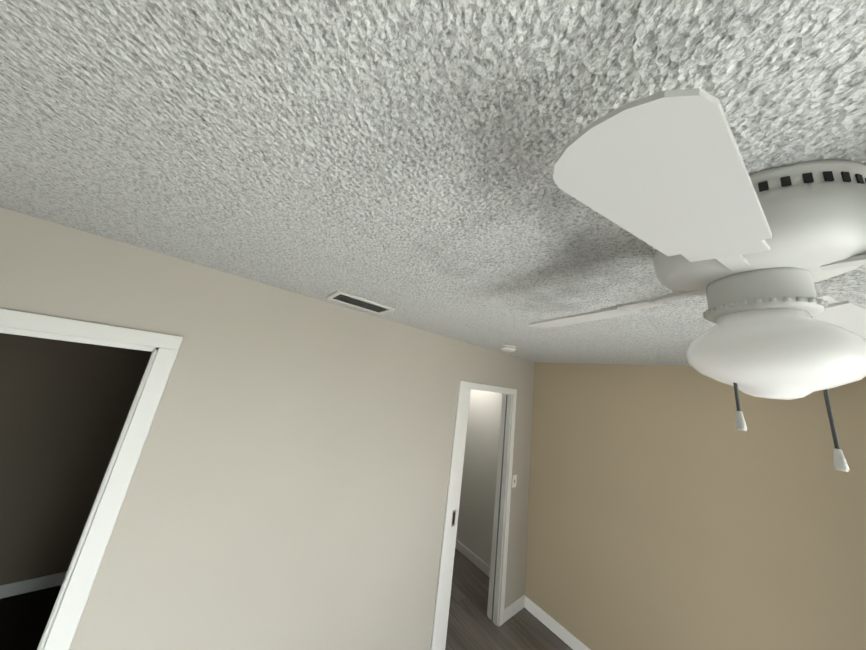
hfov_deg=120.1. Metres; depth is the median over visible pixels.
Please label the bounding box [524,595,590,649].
baseboard
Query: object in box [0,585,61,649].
carpet floor
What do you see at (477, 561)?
baseboard
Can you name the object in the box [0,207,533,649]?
wall
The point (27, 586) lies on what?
baseboard
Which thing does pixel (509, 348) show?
smoke detector
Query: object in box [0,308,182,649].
door frame
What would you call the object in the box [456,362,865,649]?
wall
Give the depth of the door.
2.09 m
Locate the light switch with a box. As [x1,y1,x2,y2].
[512,475,516,487]
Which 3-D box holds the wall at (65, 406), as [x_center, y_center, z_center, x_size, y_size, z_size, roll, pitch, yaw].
[-2.894,1.007,2.441,2.400,2.440,0.120,17,-16,-36]
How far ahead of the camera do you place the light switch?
2.57 m
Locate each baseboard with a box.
[0,571,66,598]
[455,539,489,576]
[503,595,524,622]
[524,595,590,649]
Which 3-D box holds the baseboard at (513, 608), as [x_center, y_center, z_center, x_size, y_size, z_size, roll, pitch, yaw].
[-0.259,2.393,1.601,3.030,0.095,0.013,17,-16,-36]
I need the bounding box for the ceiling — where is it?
[0,0,865,365]
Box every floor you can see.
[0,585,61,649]
[445,548,572,649]
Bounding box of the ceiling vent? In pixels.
[327,290,394,313]
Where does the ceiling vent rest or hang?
in the ceiling
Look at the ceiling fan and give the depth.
0.36 m
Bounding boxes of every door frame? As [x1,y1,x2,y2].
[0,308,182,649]
[430,381,516,649]
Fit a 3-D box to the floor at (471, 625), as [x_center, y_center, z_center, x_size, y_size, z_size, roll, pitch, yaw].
[-0.594,2.241,0.792,4.600,0.060,6.080,17,-16,-36]
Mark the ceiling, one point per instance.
(400, 156)
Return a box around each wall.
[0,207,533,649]
[0,333,151,584]
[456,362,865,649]
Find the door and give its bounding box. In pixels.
[438,389,470,649]
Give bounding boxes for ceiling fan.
[528,88,865,471]
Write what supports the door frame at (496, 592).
attached to the wall at (288, 488)
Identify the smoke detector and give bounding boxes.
[501,345,515,351]

